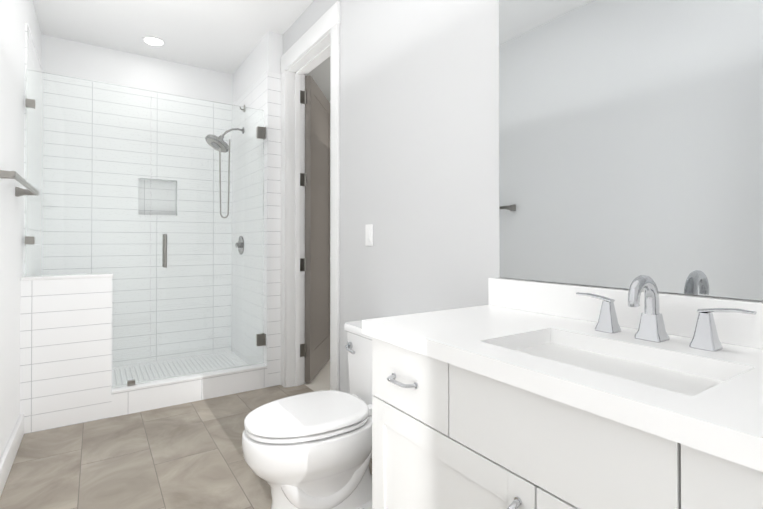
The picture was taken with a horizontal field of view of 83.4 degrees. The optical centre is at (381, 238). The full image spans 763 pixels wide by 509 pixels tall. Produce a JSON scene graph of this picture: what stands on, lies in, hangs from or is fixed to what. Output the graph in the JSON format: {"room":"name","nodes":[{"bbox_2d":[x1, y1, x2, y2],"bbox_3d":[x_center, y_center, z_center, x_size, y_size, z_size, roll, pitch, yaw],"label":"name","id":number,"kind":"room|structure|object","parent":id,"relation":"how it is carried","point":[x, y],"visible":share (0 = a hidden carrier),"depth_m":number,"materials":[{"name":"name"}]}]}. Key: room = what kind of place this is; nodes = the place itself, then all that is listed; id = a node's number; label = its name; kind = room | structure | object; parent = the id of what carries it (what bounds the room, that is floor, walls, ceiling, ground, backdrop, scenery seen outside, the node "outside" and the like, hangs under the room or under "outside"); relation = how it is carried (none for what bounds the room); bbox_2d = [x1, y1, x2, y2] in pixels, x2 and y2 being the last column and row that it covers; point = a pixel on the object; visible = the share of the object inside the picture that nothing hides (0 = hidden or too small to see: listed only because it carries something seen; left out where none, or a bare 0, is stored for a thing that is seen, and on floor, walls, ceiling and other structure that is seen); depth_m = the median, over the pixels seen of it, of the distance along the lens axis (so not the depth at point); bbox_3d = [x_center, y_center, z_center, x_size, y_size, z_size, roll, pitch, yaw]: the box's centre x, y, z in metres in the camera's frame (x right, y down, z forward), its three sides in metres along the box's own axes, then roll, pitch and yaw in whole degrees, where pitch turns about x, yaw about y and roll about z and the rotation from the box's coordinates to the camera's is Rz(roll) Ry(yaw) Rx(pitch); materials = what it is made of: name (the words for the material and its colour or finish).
{"room":"bathroom","nodes":[
{"label":"bathroom","id":0,"kind":"room"},
{"bbox_2d":[0,0,40,458],"bbox_3d":[-1.365,-0.247,1.303,0.100,2.760,5.300,0,0,-34],"label":"wall","id":1,"kind":"structure","parent":0,"point":[16,16],"depth_m":2.22,"materials":[{"name":"white paint"}]},
{"bbox_2d":[0,414,23,496],"bbox_3d":[-0.996,1.070,0.849,0.020,0.120,3.950,0,0,-34],"label":"baseboard","id":2,"kind":"structure","parent":1,"relation":"attached to","point":[10,452],"depth_m":2.08,"materials":[{"name":"white wood"}]},
{"bbox_2d":[0,170,38,196],"bbox_3d":[-1.744,-0.257,2.047,0.094,0.052,0.850,0,0,-34],"label":"towel rail","id":3,"kind":"object","parent":1,"relation":"attached to","point":[29,190],"visible":1,"depth_m":1.99,"materials":[{"name":"silver metal"}]},
{"bbox_2d":[24,23,41,275],"bbox_3d":[-2.419,-0.105,2.985,0.012,2.400,0.930,0,0,-34],"label":"shower wall tile","id":4,"kind":"structure","parent":1,"relation":"attached to","point":[32,62],"depth_m":2.61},
{"bbox_2d":[41,34,232,366],"bbox_3d":[-2.075,-0.229,3.893,1.590,2.760,0.202,0,0,-34],"label":"wall","id":5,"kind":"structure","parent":0,"point":[69,58],"depth_m":3.73,"materials":[{"name":"white paint"}]},
{"bbox_2d":[20,273,266,433],"bbox_3d":[-1.523,0.687,2.946,1.465,0.915,0.132,0,0,-34],"label":"wall","id":6,"kind":"structure","parent":0,"point":[65,350],"depth_m":2.64,"materials":[{"name":"tile"}]},
{"bbox_2d":[25,69,265,387],"bbox_3d":[-1.518,-0.014,2.954,1.452,1.983,0.107,0,0,-34],"label":"glass","id":7,"kind":"object","parent":6,"relation":"on","point":[87,210],"visible":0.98,"depth_m":2.93,"materials":[{"name":"clear glass"}]},
{"bbox_2d":[33,0,329,100],"bbox_3d":[0.108,-1.670,2.294,3.640,0.100,5.300,0,0,-34],"label":"ceiling","id":8,"kind":"structure","parent":0,"point":[225,36],"depth_m":3.25,"materials":[{"name":"white paint"}]},
{"bbox_2d":[142,36,164,45],"bbox_3d":[-1.858,-1.608,3.495,0.170,0.007,0.170,0,0,-34],"label":"recessed light","id":9,"kind":"object","parent":8,"relation":"in","point":[152,40],"visible":1,"depth_m":3.49,"materials":[{"name":"white plastic"}]},
{"bbox_2d":[0,359,371,508],"bbox_3d":[0.108,1.190,2.275,3.640,0.100,5.300,0,0,-34],"label":"floor","id":10,"kind":"structure","parent":0,"point":[189,455],"depth_m":2.19,"materials":[{"name":"tile"}]},
{"bbox_2d":[242,320,373,508],"bbox_3d":[-0.193,0.774,1.801,0.766,0.726,0.500,0,0,-34],"label":"toilet","id":11,"kind":"object","parent":10,"relation":"on","point":[310,450],"visible":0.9,"depth_m":1.64,"materials":[{"name":"white ceramic"}]},
{"bbox_2d":[362,275,762,508],"bbox_3d":[0.502,0.608,0.927,0.580,1.046,1.203,0,0,-34],"label":"bathroom vanity","id":12,"kind":"object","parent":10,"relation":"on","point":[517,394],"visible":1,"depth_m":0.90,"materials":[{"name":"white paint"}]},
{"bbox_2d":[233,31,282,386],"bbox_3d":[-1.147,-0.230,3.821,0.125,2.760,1.150,0,0,-34],"label":"wall","id":13,"kind":"structure","parent":0,"point":[257,79],"depth_m":3.35,"materials":[{"name":"white paint"}]},
{"bbox_2d":[283,0,762,392],"bbox_3d":[0.030,-0.240,2.293,0.140,2.760,5.200,0,0,-34],"label":"wall","id":14,"kind":"structure","parent":0,"point":[419,135],"depth_m":1.97,"materials":[{"name":"white paint"}]},
{"bbox_2d":[281,1,339,390],"bbox_3d":[-0.458,-0.143,3.025,0.184,2.575,0.964,0,0,-34],"label":"door frame","id":15,"kind":"structure","parent":14,"relation":"attached to","point":[325,24],"depth_m":3.30,"materials":[{"name":"white wood"}]},
{"bbox_2d":[300,75,329,382],"bbox_3d":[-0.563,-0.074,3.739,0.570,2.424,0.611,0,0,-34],"label":"door","id":16,"kind":"structure","parent":14,"relation":"in","point":[315,267],"depth_m":3.58,"materials":[{"name":"grey paint"}]},
{"bbox_2d":[365,224,372,245],"bbox_3d":[-0.068,-0.018,2.304,0.008,0.116,0.070,0,0,-34],"label":"switch plate","id":17,"kind":"object","parent":14,"relation":"attached to","point":[368,234],"visible":1,"depth_m":2.30,"materials":[{"name":"white plastic"}]},
{"bbox_2d":[499,0,762,300],"bbox_3d":[0.752,-0.475,1.080,0.006,1.226,1.158,0,0,-34],"label":"mirror","id":18,"kind":"object","parent":14,"relation":"attached to","point":[630,141],"visible":1,"depth_m":1.17,"materials":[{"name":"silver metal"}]}
]}

